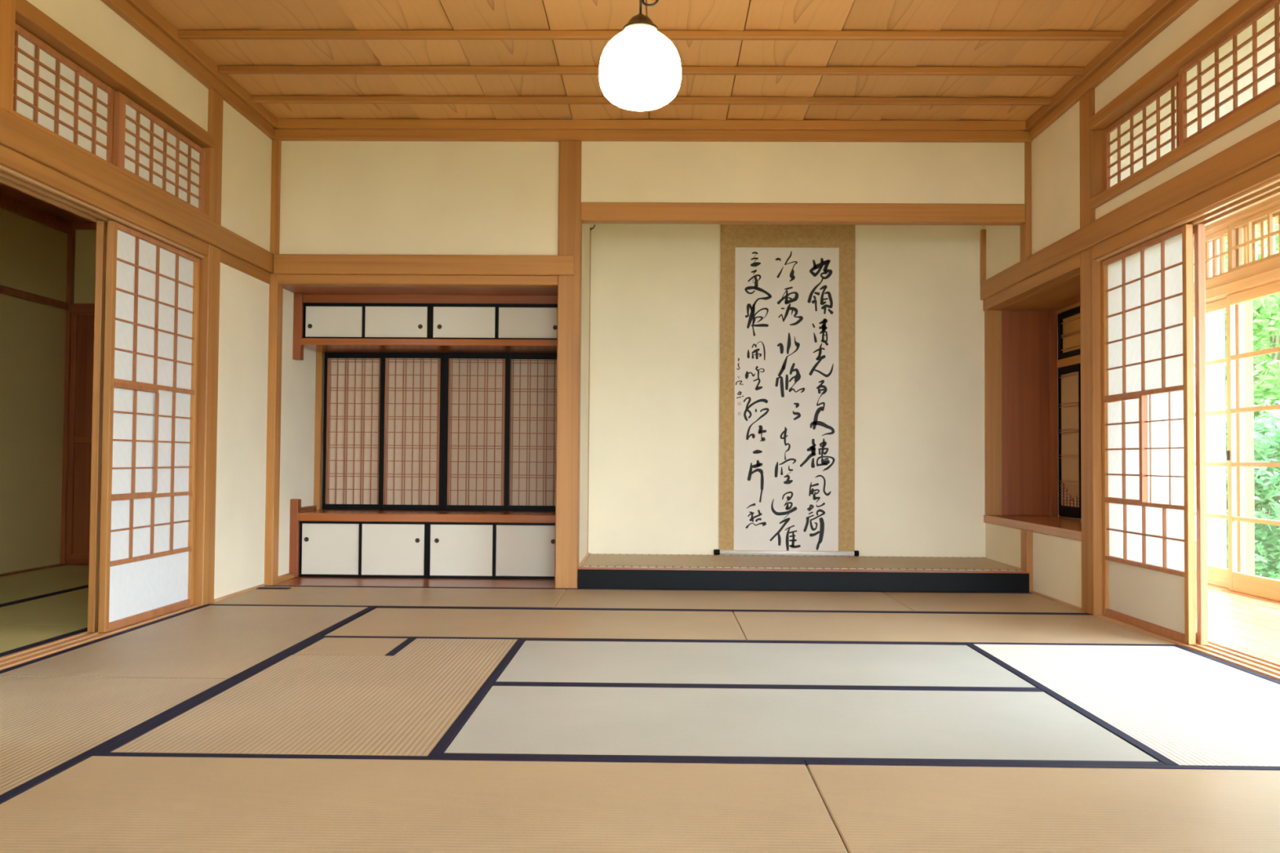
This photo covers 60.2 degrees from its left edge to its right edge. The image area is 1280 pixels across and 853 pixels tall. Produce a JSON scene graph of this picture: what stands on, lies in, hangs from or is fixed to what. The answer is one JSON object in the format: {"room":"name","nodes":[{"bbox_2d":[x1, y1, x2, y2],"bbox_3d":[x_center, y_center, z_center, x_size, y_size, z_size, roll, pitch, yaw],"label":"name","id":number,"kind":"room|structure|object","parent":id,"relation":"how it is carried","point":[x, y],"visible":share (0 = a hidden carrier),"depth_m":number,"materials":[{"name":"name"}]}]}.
{"room":"traditional dwelling","nodes":[
{"label":"traditional dwelling","id":0,"kind":"room"},
{"bbox_2d":[0,182,94,222],"bbox_3d":[-3.181,-1.491,5.392,1.770,0.040,4.700,0,-2,1],"label":"ceiling","id":1,"kind":"structure","parent":0,"point":[6,190],"depth_m":7.11,"materials":[{"name":"red wood"}]},
{"bbox_2d":[0,208,96,576],"bbox_3d":[-3.177,-0.337,5.328,1.795,2.550,4.760,0,-2,1],"label":"wall","id":2,"kind":"structure","parent":0,"point":[33,255],"depth_m":7.21,"materials":[{"name":"paint"}]},
{"bbox_2d":[0,193,71,234],"bbox_3d":[-3.979,-1.436,5.393,0.035,0.082,4.560,0,-2,1],"label":"crown molding","id":3,"kind":"structure","parent":2,"relation":"attached to","point":[6,203],"depth_m":7.18,"materials":[{"name":"red wood"}]},
{"bbox_2d":[66,303,94,564],"bbox_3d":[-3.456,0.051,7.604,0.950,1.797,0.035,0,-2,1],"label":"wooden door","id":4,"kind":"structure","parent":2,"relation":"in","point":[82,317],"depth_m":7.61,"materials":[{"name":"red wood"}]},
{"bbox_2d":[26,0,315,599],"bbox_3d":[-2.271,-0.528,3.178,0.075,2.820,8.560,0,-2,1],"label":"wall","id":5,"kind":"structure","parent":0,"point":[246,150],"depth_m":6.08,"materials":[{"name":"beige paint"}]},
{"bbox_2d":[12,110,210,219],"bbox_3d":[-2.257,-1.082,4.755,0.113,0.024,1.740,0,-2,1],"label":"sill","id":6,"kind":"structure","parent":5,"relation":"attached to","point":[15,113],"depth_m":4.53,"materials":[{"name":"brown wood"}]},
{"bbox_2d":[13,22,115,164],"bbox_3d":[-2.273,-1.282,4.274,0.024,0.350,0.940,0,-2,1],"label":"screen","id":7,"kind":"object","parent":6,"relation":"on","point":[51,91],"visible":0.69,"depth_m":4.34,"materials":[{"name":"white paper"}]},
{"bbox_2d":[112,91,205,213],"bbox_3d":[-2.233,-1.249,5.174,0.024,0.344,0.906,0,-2,1],"label":"screen","id":8,"kind":"object","parent":6,"relation":"on","point":[144,146],"visible":0.84,"depth_m":5.12,"materials":[{"name":"brown wood"}]},
{"bbox_2d":[15,0,214,148],"bbox_3d":[-2.250,-1.478,4.775,0.121,0.063,1.758,0,-2,1],"label":"beam","id":9,"kind":"structure","parent":5,"relation":"attached to","point":[28,16],"depth_m":4.54,"materials":[{"name":"brown wood"}]},
{"bbox_2d":[0,144,270,284],"bbox_3d":[-2.326,-0.982,2.727,0.174,0.064,7.630,0,-2,1],"label":"beam","id":10,"kind":"structure","parent":5,"relation":"attached to","point":[10,158],"depth_m":4.59,"materials":[{"name":"brown wood"}]},
{"bbox_2d":[0,164,204,257],"bbox_3d":[-2.272,-0.959,2.260,0.017,0.012,6.700,0,-2,1],"label":"rail","id":11,"kind":"object","parent":10,"relation":"attached to","point":[5,169],"visible":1,"depth_m":4.50,"materials":[{"name":"brown wood"}]},
{"bbox_2d":[0,107,273,273],"bbox_3d":[-2.251,-1.073,2.723,0.062,0.118,7.620,0,-2,1],"label":"beam","id":12,"kind":"structure","parent":5,"relation":"attached to","point":[17,135],"depth_m":4.65,"materials":[{"name":"brown wood"}]},
{"bbox_2d":[0,0,15,113],"bbox_3d":[-2.265,-1.440,3.822,0.123,0.680,0.155,0,-2,1],"label":"post","id":13,"kind":"object","parent":12,"relation":"on","point":[7,7],"visible":1,"depth_m":3.85,"materials":[{"name":"brown wood"}]},
{"bbox_2d":[100,0,277,139],"bbox_3d":[-2.246,-1.863,2.736,0.120,0.111,7.600,0,-2,1],"label":"crown molding","id":14,"kind":"structure","parent":5,"relation":"attached to","point":[141,15],"depth_m":5.31,"materials":[{"name":"brown wood"}]},
{"bbox_2d":[145,0,1156,120],"bbox_3d":[-0.005,-1.914,2.762,4.800,0.100,7.720,0,-2,1],"label":"ceiling","id":15,"kind":"structure","parent":0,"point":[740,60],"depth_m":5.38,"materials":[{"name":"brown wood"}]},
{"bbox_2d":[599,0,681,111],"bbox_3d":[0.003,-1.476,3.759,0.279,0.789,0.279,0,-2,1],"label":"pendant lamp","id":16,"kind":"object","parent":15,"relation":"hanging from","point":[640,69],"visible":1,"depth_m":3.65,"materials":[{"name":"white glass"}]},
{"bbox_2d":[279,119,1024,564],"bbox_3d":[0.078,-0.399,6.964,4.850,2.820,0.988,0,-2,1],"label":"wall","id":17,"kind":"structure","parent":0,"point":[655,362],"depth_m":7.34,"materials":[{"name":"beige paint"}]},
{"bbox_2d":[283,285,557,295],"bbox_3d":[-1.293,-0.837,7.023,1.760,0.022,0.860,0,-2,1],"label":"soffit","id":18,"kind":"structure","parent":17,"relation":"attached to","point":[294,289],"depth_m":6.78,"materials":[{"name":"red wood"}]},
{"bbox_2d":[273,253,574,275],"bbox_3d":[-1.271,-0.949,6.501,1.771,0.116,0.050,0,-2,1],"label":"beam","id":19,"kind":"structure","parent":17,"relation":"attached to","point":[283,264],"depth_m":6.48,"materials":[{"name":"brown wood"}]},
{"bbox_2d":[276,274,557,287],"bbox_3d":[-1.312,-0.863,6.544,1.659,0.055,0.100,0,-2,1],"label":"beam","id":20,"kind":"structure","parent":19,"relation":"attached to","point":[308,280],"depth_m":6.50,"materials":[{"name":"brown wood"}]},
{"bbox_2d":[301,302,557,353],"bbox_3d":[-1.312,-0.633,7.173,1.671,0.269,0.528,0,-2,1],"label":"upper cabinet","id":21,"kind":"object","parent":17,"relation":"attached to","point":[328,327],"visible":0.89,"depth_m":6.94,"materials":[{"name":"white paper"}]},
{"bbox_2d":[292,293,303,359],"bbox_3d":[-2.149,-0.627,6.949,0.053,0.416,0.064,0,-2,1],"label":"post","id":22,"kind":"object","parent":21,"relation":"attached to","point":[298,322],"visible":1,"depth_m":6.92,"materials":[{"name":"red wood"}]},
{"bbox_2d":[302,293,557,303],"bbox_3d":[-1.327,-0.801,6.958,1.696,0.054,0.028,0,-2,1],"label":"fascia","id":23,"kind":"object","parent":21,"relation":"attached to","point":[308,298],"visible":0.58,"depth_m":6.94,"materials":[{"name":"red wood"}]},
{"bbox_2d":[271,118,1033,142],"bbox_3d":[0.055,-1.735,6.500,4.500,0.111,0.115,0,-2,1],"label":"crown molding","id":24,"kind":"structure","parent":17,"relation":"attached to","point":[287,129],"depth_m":6.46,"materials":[{"name":"brown wood"}]},
{"bbox_2d":[713,224,858,555],"bbox_3d":[0.978,-0.335,7.354,0.958,2.379,0.036,0,-2,1],"label":"scroll","id":25,"kind":"object","parent":17,"relation":"hanging from","point":[787,430],"visible":0.98,"depth_m":7.36,"materials":[{"name":"white paper"}]},
{"bbox_2d":[581,202,1025,225],"bbox_3d":[0.952,-1.255,6.519,2.598,0.107,0.100,0,-2,1],"label":"beam","id":26,"kind":"structure","parent":17,"relation":"attached to","point":[675,213],"depth_m":6.47,"materials":[{"name":"brown wood"}]},
{"bbox_2d":[984,0,1279,607],"bbox_3d":[2.263,-0.496,3.094,0.075,2.820,8.540,0,-2,1],"label":"wall","id":27,"kind":"structure","parent":0,"point":[1055,152],"depth_m":5.90,"materials":[{"name":"beige paint"}]},
{"bbox_2d":[983,515,1081,541],"bbox_3d":[2.531,0.588,6.472,0.534,0.050,1.694,0,-2,1],"label":"ledge","id":28,"kind":"object","parent":27,"relation":"attached to","point":[1066,527],"visible":0.6,"depth_m":6.51,"materials":[{"name":"brown wood"}]},
{"bbox_2d":[984,310,1002,515],"bbox_3d":[2.342,-0.095,7.319,0.102,1.363,0.048,0,-2,1],"label":"post","id":29,"kind":"object","parent":28,"relation":"on","point":[993,318],"visible":1,"depth_m":7.30,"materials":[{"name":"brown wood"}]},
{"bbox_2d":[1001,310,1049,515],"bbox_3d":[2.537,-0.094,7.316,0.360,1.363,0.028,0,-2,1],"label":"panel","id":30,"kind":"object","parent":28,"relation":"on","point":[1024,334],"visible":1,"depth_m":7.30,"materials":[{"name":"red wood"}]},
{"bbox_2d":[1048,310,1058,515],"bbox_3d":[2.731,-0.092,7.308,0.052,1.363,0.058,0,-2,1],"label":"post","id":31,"kind":"object","parent":28,"relation":"on","point":[1053,316],"visible":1,"depth_m":7.28,"materials":[{"name":"red wood"}]},
{"bbox_2d":[1057,363,1081,519],"bbox_3d":[2.761,0.097,7.089,0.022,0.971,0.367,0,-2,1],"label":"screen","id":32,"kind":"object","parent":28,"relation":"on","point":[1068,377],"visible":0.91,"depth_m":7.11,"materials":[{"name":"black paint"}]},
{"bbox_2d":[1057,354,1080,368],"bbox_3d":[2.759,-0.435,6.474,0.043,0.053,1.644,0,-2,1],"label":"rail","id":33,"kind":"object","parent":32,"relation":"on","point":[1073,360],"visible":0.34,"depth_m":7.07,"materials":[{"name":"brown wood"}]},
{"bbox_2d":[1057,306,1080,359],"bbox_3d":[2.762,-0.603,6.882,0.022,0.303,0.822,0,-2,1],"label":"screen","id":34,"kind":"object","parent":33,"relation":"on","point":[1069,321],"visible":0.44,"depth_m":7.11,"materials":[{"name":"black paint"}]},
{"bbox_2d":[996,273,1079,311],"bbox_3d":[2.589,-0.808,6.514,0.480,0.032,1.690,0,-2,1],"label":"soffit","id":35,"kind":"structure","parent":27,"relation":"attached to","point":[1063,294],"depth_m":6.77,"materials":[{"name":"brown wood"}]},
{"bbox_2d":[1026,0,1198,139],"bbox_3d":[2.235,-1.833,2.663,0.116,0.107,7.600,0,-2,1],"label":"crown molding","id":36,"kind":"structure","parent":27,"relation":"attached to","point":[1159,15],"depth_m":5.24,"materials":[{"name":"brown wood"}]},
{"bbox_2d":[980,120,1279,300],"bbox_3d":[2.233,-1.026,3.137,0.064,0.116,8.595,0,-2,1],"label":"beam","id":37,"kind":"structure","parent":27,"relation":"attached to","point":[1262,146],"depth_m":4.79,"materials":[{"name":"brown wood"}]},
{"bbox_2d":[1020,142,1031,263],"bbox_3d":[2.301,-1.317,6.499,0.101,0.700,0.100,0,-2,1],"label":"post","id":38,"kind":"object","parent":37,"relation":"on","point":[1026,227],"visible":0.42,"depth_m":6.45,"materials":[{"name":"brown wood"}]},
{"bbox_2d":[982,155,1279,311],"bbox_3d":[2.306,-0.932,3.101,0.176,0.072,8.530,0,-2,1],"label":"beam","id":39,"kind":"structure","parent":27,"relation":"attached to","point":[1264,172],"depth_m":4.85,"materials":[{"name":"brown wood"}]},
{"bbox_2d":[1096,176,1279,262],"bbox_3d":[2.231,-0.927,2.176,0.017,0.012,6.680,0,-2,1],"label":"rail","id":40,"kind":"object","parent":39,"relation":"attached to","point":[1276,180],"visible":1,"depth_m":4.49,"materials":[{"name":"brown wood"}]},
{"bbox_2d":[1088,0,1272,130],"bbox_3d":[2.259,-1.614,2.204,0.121,0.062,6.695,0,-2,1],"label":"beam","id":41,"kind":"structure","parent":27,"relation":"attached to","point":[1166,70],"depth_m":4.67,"materials":[{"name":"brown wood"}]},
{"bbox_2d":[1088,85,1279,209],"bbox_3d":[2.256,-1.210,2.192,0.121,0.050,6.695,0,-2,1],"label":"sill","id":42,"kind":"structure","parent":27,"relation":"attached to","point":[1271,99],"depth_m":4.47,"materials":[{"name":"brown wood"}]},
{"bbox_2d":[1103,75,1178,191],"bbox_3d":[2.326,-1.326,5.115,0.024,0.338,0.830,0,-2,1],"label":"screen","id":43,"kind":"object","parent":42,"relation":"on","point":[1149,131],"visible":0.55,"depth_m":5.11,"materials":[{"name":"beige paper"}]},
{"bbox_2d":[1177,0,1279,146],"bbox_3d":[2.286,-1.356,4.226,0.024,0.342,0.906,0,-2,1],"label":"transom window","id":44,"kind":"structure","parent":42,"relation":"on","point":[1242,66],"depth_m":4.27,"materials":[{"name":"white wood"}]},
{"bbox_2d":[1193,317,1196,541],"bbox_3d":[3.139,-0.348,6.732,1.620,2.750,2.210,0,-2,1],"label":"wall","id":45,"kind":"structure","parent":0,"point":[1193,317],"depth_m":7.73,"materials":[{"name":"beige paint"}]},
{"bbox_2d":[1193,266,1279,306],"bbox_3d":[3.622,-0.952,3.290,0.150,0.062,8.950,0,-2,1],"label":"beam","id":46,"kind":"structure","parent":45,"relation":"attached to","point":[1220,292],"depth_m":6.62,"materials":[{"name":"brown wood"}]},
{"bbox_2d":[1193,255,1279,293],"bbox_3d":[3.625,-1.016,3.292,0.125,0.068,8.950,0,-2,1],"label":"beam","id":47,"kind":"structure","parent":46,"relation":"on","point":[1273,263],"depth_m":6.62,"materials":[{"name":"brown wood"}]},
{"bbox_2d":[1192,226,1243,284],"bbox_3d":[3.707,-1.086,7.260,0.028,0.304,0.920,0,-2,1],"label":"transom","id":48,"kind":"object","parent":47,"relation":"on","point":[1239,231],"visible":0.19,"depth_m":7.02,"materials":[{"name":"brown wood"}]},
{"bbox_2d":[1227,204,1279,272],"bbox_3d":[3.658,-1.112,6.411,0.028,0.304,0.900,0,-2,1],"label":"transom","id":49,"kind":"object","parent":47,"relation":"on","point":[1232,246],"visible":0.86,"depth_m":6.62,"materials":[{"name":"brown wood"}]},
{"bbox_2d":[1195,587,1279,663],"bbox_3d":[-0.273,0.911,3.298,7.887,0.119,8.950,0,-2,1],"label":"floor","id":50,"kind":"structure","parent":0,"point":[1247,624],"depth_m":5.40,"materials":[{"name":"brown wood"}]},
{"bbox_2d":[0,624,87,657],"bbox_3d":[-2.804,0.879,3.990,0.813,0.057,1.847,0,-2,1],"label":"mat","id":51,"kind":"object","parent":50,"relation":"on","point":[14,638],"visible":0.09,"depth_m":4.63,"materials":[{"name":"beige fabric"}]},
{"bbox_2d":[0,586,88,625],"bbox_3d":[-2.774,0.933,5.839,0.813,0.057,1.847,0,-2,1],"label":"mat","id":52,"kind":"object","parent":50,"relation":"on","point":[69,606],"visible":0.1,"depth_m":5.36,"materials":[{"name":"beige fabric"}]},
{"bbox_2d":[0,577,88,605],"bbox_3d":[-3.570,0.927,5.852,0.778,0.057,1.847,0,-2,1],"label":"mat","id":53,"kind":"object","parent":50,"relation":"on","point":[12,589],"visible":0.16,"depth_m":6.31,"materials":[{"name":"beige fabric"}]},
{"bbox_2d":[0,564,88,577],"bbox_3d":[-3.143,0.970,7.170,1.590,0.055,0.797,0,-2,1],"label":"mat","id":54,"kind":"object","parent":50,"relation":"on","point":[67,571],"visible":0.27,"depth_m":7.04,"materials":[{"name":"wicker"}]},
{"bbox_2d":[60,222,75,565],"bbox_3d":[-3.949,-0.206,7.617,0.040,2.410,0.050,0,-2,1],"label":"post","id":55,"kind":"object","parent":50,"relation":"on","point":[71,237],"visible":0.58,"depth_m":7.59,"materials":[{"name":"red wood"}]},
{"bbox_2d":[0,604,198,671],"bbox_3d":[-2.340,0.830,2.211,0.168,0.047,6.705,0,-2,1],"label":"threshold","id":56,"kind":"object","parent":50,"relation":"on","point":[188,606],"visible":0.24,"depth_m":4.42,"materials":[{"name":"brown wood"}]},
{"bbox_2d":[87,220,151,632],"bbox_3d":[-2.306,0.009,5.139,0.034,1.752,0.889,0,-2,1],"label":"screen","id":57,"kind":"object","parent":56,"relation":"on","point":[101,226],"visible":0.25,"depth_m":4.70,"materials":[{"name":"brown wood"}]},
{"bbox_2d":[97,220,199,632],"bbox_3d":[-2.259,0.009,5.136,0.034,1.752,0.892,0,-2,1],"label":"screen","id":58,"kind":"object","parent":56,"relation":"on","point":[153,286],"visible":1,"depth_m":5.08,"materials":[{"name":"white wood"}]},
{"bbox_2d":[0,676,237,804],"bbox_3d":[-1.812,0.852,2.842,0.868,0.057,1.822,0,-2,1],"label":"mat","id":59,"kind":"object","parent":50,"relation":"on","point":[49,726],"visible":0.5,"depth_m":3.22,"materials":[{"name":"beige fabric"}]},
{"bbox_2d":[0,604,375,679],"bbox_3d":[-1.782,0.906,4.663,0.868,0.057,1.817,0,-2,1],"label":"mat","id":60,"kind":"object","parent":50,"relation":"on","point":[205,641],"visible":0.71,"depth_m":4.41,"materials":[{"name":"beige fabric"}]},
{"bbox_2d":[190,88,223,606],"bbox_3d":[-2.247,-0.385,5.672,0.113,2.680,0.145,0,-2,1],"label":"post","id":61,"kind":"object","parent":50,"relation":"on","point":[210,265],"visible":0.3,"depth_m":5.62,"materials":[{"name":"brown wood"}]},
{"bbox_2d":[264,139,283,585],"bbox_3d":[-2.196,-0.359,6.543,0.117,2.680,0.100,0,-2,1],"label":"post","id":62,"kind":"object","parent":50,"relation":"on","point":[276,290],"visible":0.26,"depth_m":6.50,"materials":[{"name":"brown wood"}]},
{"bbox_2d":[97,638,525,755],"bbox_3d":[-0.928,0.884,3.704,0.872,0.057,1.815,0,-2,1],"label":"mat","id":63,"kind":"object","parent":50,"relation":"on","point":[415,700],"visible":0.7,"depth_m":3.34,"materials":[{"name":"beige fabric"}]},
{"bbox_2d":[284,636,416,655],"bbox_3d":[-1.144,0.904,4.411,0.417,0.057,0.407,0,-2,1],"label":"mat","id":64,"kind":"object","parent":50,"relation":"on","point":[322,646],"visible":0.63,"depth_m":4.39,"materials":[{"name":"beige wicker"}]},
{"bbox_2d":[207,585,566,608],"bbox_3d":[-1.311,0.948,5.997,1.757,0.059,0.863,0,-2,1],"label":"mat","id":65,"kind":"object","parent":50,"relation":"on","point":[267,595],"visible":0.74,"depth_m":5.95,"materials":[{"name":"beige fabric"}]},
{"bbox_2d":[273,577,555,588],"bbox_3d":[-1.319,0.974,6.920,1.659,0.052,0.960,0,-2,1],"label":"board","id":66,"kind":"object","parent":50,"relation":"on","point":[298,581],"visible":0.28,"depth_m":6.66,"materials":[{"name":"red wood"}]},
{"bbox_2d":[297,509,555,579],"bbox_3d":[-1.323,0.753,7.133,1.671,0.400,0.528,0,-2,1],"label":"lower cabinet","id":67,"kind":"object","parent":66,"relation":"on","point":[334,543],"visible":0.91,"depth_m":6.90,"materials":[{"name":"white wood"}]},
{"bbox_2d":[288,498,301,577],"bbox_3d":[-2.159,0.698,6.910,0.053,0.486,0.064,0,-2,1],"label":"post","id":68,"kind":"object","parent":67,"relation":"attached to","point":[295,504],"visible":0.82,"depth_m":6.88,"materials":[{"name":"red wood"}]},
{"bbox_2d":[313,351,324,510],"bbox_3d":[-2.154,0.036,7.389,0.050,1.080,0.045,0,-2,1],"label":"post","id":69,"kind":"object","parent":67,"relation":"on","point":[319,355],"visible":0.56,"depth_m":7.37,"materials":[{"name":"brown wood"}]},
{"bbox_2d":[322,352,380,509],"bbox_3d":[-1.915,0.029,7.401,0.408,1.051,0.022,0,-2,1],"label":"lattice screen","id":70,"kind":"object","parent":67,"relation":"on","point":[352,380],"visible":1,"depth_m":7.40,"materials":[{"name":"black paint"}]},
{"bbox_2d":[378,352,444,510],"bbox_3d":[-1.522,0.031,7.370,0.428,1.051,0.022,0,-2,1],"label":"lattice screen","id":71,"kind":"object","parent":67,"relation":"on","point":[411,402],"visible":1,"depth_m":7.37,"materials":[{"name":"black paint"}]},
{"bbox_2d":[442,352,511,511],"bbox_3d":[-1.087,0.034,7.363,0.438,1.051,0.022,0,-2,1],"label":"lattice screen","id":72,"kind":"object","parent":67,"relation":"on","point":[477,385],"visible":1,"depth_m":7.36,"materials":[{"name":"black paint"}]},
{"bbox_2d":[509,353,556,511],"bbox_3d":[-0.691,0.038,7.381,0.405,1.051,0.022,0,-2,1],"label":"lattice screen","id":73,"kind":"object","parent":67,"relation":"on","point":[533,376],"visible":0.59,"depth_m":7.38,"materials":[{"name":"black paint"}]},
{"bbox_2d":[0,751,847,852],"bbox_3d":[-0.490,0.847,2.333,1.789,0.057,0.910,0,-2,1],"label":"mat","id":74,"kind":"object","parent":50,"relation":"on","point":[105,802],"visible":1,"depth_m":2.39,"materials":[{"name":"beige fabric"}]},
{"bbox_2d":[322,606,746,641],"bbox_3d":[-0.437,0.928,5.074,1.782,0.057,0.939,0,-2,1],"label":"mat","id":75,"kind":"object","parent":50,"relation":"on","point":[455,623],"visible":0.73,"depth_m":5.01,"materials":[{"name":"beige wicker"}]},
{"bbox_2d":[555,140,582,588],"bbox_3d":[-0.420,-0.346,6.527,0.132,2.680,0.125,0,-2,1],"label":"post","id":76,"kind":"object","parent":50,"relation":"on","point":[570,224],"visible":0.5,"depth_m":6.46,"materials":[{"name":"brown wood"}]},
{"bbox_2d":[553,588,915,612],"bbox_3d":[0.479,0.962,5.964,1.817,0.057,0.870,0,-2,1],"label":"mat","id":77,"kind":"object","parent":50,"relation":"on","point":[572,598],"visible":0.7,"depth_m":5.92,"materials":[{"name":"beige wicker"}]},
{"bbox_2d":[493,639,1040,689],"bbox_3d":[0.427,0.907,4.134,1.821,0.057,0.913,0,-2,1],"label":"mat","id":78,"kind":"object","parent":50,"relation":"on","point":[537,661],"visible":0.73,"depth_m":4.07,"materials":[{"name":"blue wicker"}]},
{"bbox_2d":[440,683,1165,764],"bbox_3d":[0.413,0.881,3.225,1.821,0.057,0.905,0,-2,1],"label":"mat","id":79,"kind":"object","parent":50,"relation":"on","point":[577,721],"visible":0.73,"depth_m":3.14,"materials":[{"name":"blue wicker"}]},
{"bbox_2d":[577,569,1029,592],"bbox_3d":[0.945,0.898,6.454,2.613,0.113,0.104,0,-2,1],"label":"step","id":80,"kind":"structure","parent":50,"relation":"on","point":[587,579],"depth_m":6.40,"materials":[{"name":"black paint"}]},
{"bbox_2d":[577,566,1029,573],"bbox_3d":[0.945,0.838,6.442,2.613,0.008,0.080,0,-2,1],"label":"step","id":81,"kind":"structure","parent":80,"relation":"on","point":[579,567],"depth_m":6.42,"materials":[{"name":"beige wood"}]},
{"bbox_2d":[733,610,1178,646],"bbox_3d":[1.348,0.941,5.045,1.782,0.057,0.939,0,-2,1],"label":"mat","id":82,"kind":"object","parent":50,"relation":"on","point":[999,628],"visible":0.63,"depth_m":4.98,"materials":[{"name":"beige wicker"}]},
{"bbox_2d":[881,591,1088,613],"bbox_3d":[1.819,0.971,5.942,0.857,0.057,0.870,0,-2,1],"label":"mat","id":83,"kind":"object","parent":50,"relation":"on","point":[917,602],"visible":0.62,"depth_m":5.91,"materials":[{"name":"beige wicker"}]},
{"bbox_2d":[805,760,1279,852],"bbox_3d":[1.302,0.860,2.304,1.789,0.057,0.910,0,-2,1],"label":"mat","id":84,"kind":"object","parent":50,"relation":"on","point":[873,806],"visible":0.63,"depth_m":2.42,"materials":[{"name":"beige wicker"}]},
{"bbox_2d":[1079,88,1106,616],"bbox_3d":[2.310,-0.353,5.578,0.111,2.680,0.160,0,-2,1],"label":"post","id":85,"kind":"object","parent":50,"relation":"on","point":[1091,142],"visible":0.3,"depth_m":5.53,"materials":[{"name":"brown wood"}]},
{"bbox_2d":[965,643,1279,766],"bbox_3d":[1.776,0.904,3.659,0.888,0.057,1.815,0,-2,1],"label":"mat","id":86,"kind":"object","parent":50,"relation":"on","point":[1175,704],"visible":0.68,"depth_m":3.59,"materials":[{"name":"blue wicker"}]},
{"bbox_2d":[1097,614,1279,680],"bbox_3d":[2.291,0.862,2.122,0.188,0.047,6.678,0,-2,1],"label":"threshold","id":87,"kind":"object","parent":50,"relation":"on","point":[1097,616],"visible":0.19,"depth_m":4.43,"materials":[{"name":"brown wood"}]},
{"bbox_2d":[1101,224,1195,644],"bbox_3d":[2.298,0.041,5.038,0.033,1.752,0.884,0,-2,1],"label":"screen","id":88,"kind":"object","parent":87,"relation":"on","point":[1147,288],"visible":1,"depth_m":5.02,"materials":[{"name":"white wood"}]},
{"bbox_2d":[1120,391,1183,505],"bbox_3d":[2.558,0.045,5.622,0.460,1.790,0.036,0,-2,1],"label":"panel","id":89,"kind":"object","parent":88,"relation":"attached to","point":[1159,402],"depth_m":5.60,"materials":[{"name":"white paper"}]},
{"bbox_2d":[1111,223,1208,644],"bbox_3d":[2.346,0.041,5.034,0.030,1.752,0.891,0,-2,1],"label":"screen","id":90,"kind":"object","parent":87,"relation":"on","point":[1198,230],"visible":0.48,"depth_m":4.59,"materials":[{"name":"brown wood"}]},
{"bbox_2d":[1207,583,1279,604],"bbox_3d":[3.603,0.942,3.235,0.160,0.074,8.950,0,-2,1],"label":"threshold","id":91,"kind":"object","parent":50,"relation":"on","point":[1209,585],"depth_m":6.67,"materials":[{"name":"brown wood"}]},
{"bbox_2d":[1193,280,1279,601],"bbox_3d":[3.669,0.097,6.816,0.092,1.822,1.740,0,-2,1],"label":"door","id":92,"kind":"structure","parent":91,"relation":"on","point":[1255,585],"depth_m":6.79,"materials":[{"name":"brown wood"}]},
{"bbox_3d":[0.993,0.955,6.923,2.700,0.125,0.840,0,-2,1],"label":"board","id":93,"kind":"object","parent":50,"relation":"on","visible":0},
{"bbox_2d":[582,553,1022,570],"bbox_3d":[0.971,0.867,6.908,2.616,0.046,0.852,0,-2,1],"label":"mat","id":94,"kind":"object","parent":93,"relation":"on","point":[779,562],"visible":0.63,"depth_m":6.86,"materials":[{"name":"beige wicker"}]},
{"bbox_3d":[3.632,-1.520,3.307,0.120,0.200,8.950,0,-2,1],"label":"beam","id":95,"kind":"structure","parent":0,"visible":0},
{"bbox_2d":[1192,195,1279,241],"bbox_3d":[3.626,-1.388,3.303,0.150,0.064,8.950,0,-2,1],"label":"beam","id":96,"kind":"structure","parent":95,"relation":"attached to","point":[1221,224],"depth_m":6.65,"materials":[{"name":"brown wood"}]},
{"bbox_2d":[1192,211,1279,282],"bbox_3d":[3.751,-1.114,6.390,0.020,0.320,2.740,0,-2,1],"label":"grille","id":97,"kind":"object","parent":96,"relation":"attached to","point":[1262,221],"visible":0.2,"depth_m":6.75,"materials":[{"name":"brown wood"}]},
{"label":"outside","id":98,"kind":"structure","parent":0,"visible":0},
{"bbox_3d":[3.078,1.605,9.352,54.000,0.100,54.000,0,-2,1],"label":"ground","id":99,"kind":"structure","parent":98,"visible":0},
{"bbox_2d":[1205,239,1226,568],"bbox_3d":[4.108,-0.152,8.877,0.050,3.400,2.220,0,-2,1],"label":"wall","id":100,"kind":"structure","parent":99,"relation":"on","point":[1215,322],"depth_m":7.79,"materials":[{"name":"white paper"}]},
{"bbox_2d":[1243,254,1254,575],"bbox_3d":[3.873,-0.006,7.096,0.080,3.000,0.110,0,-2,1],"label":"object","id":101,"kind":"object","parent":99,"relation":"on","point":[1247,306],"visible":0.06,"depth_m":7.04,"materials":[{"name":"white wood"}]},
{"bbox_2d":[1224,223,1279,564],"bbox_3d":[6.934,-0.419,11.876,3.016,4.196,3.620,1,-2,-23],"label":"maple tree","id":102,"kind":"object","parent":99,"relation":"on","point":[1262,378],"visible":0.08,"depth_m":11.49,"materials":[{"name":"green plant"}]},
{"bbox_2d":[1225,398,1279,580],"bbox_3d":[5.543,0.616,9.672,1.966,2.001,1.991,0,-2,5],"label":"shrub","id":103,"kind":"object","parent":99,"relation":"on","point":[1267,442],"visible":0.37,"depth_m":9.29,"materials":[{"name":"green plant"}]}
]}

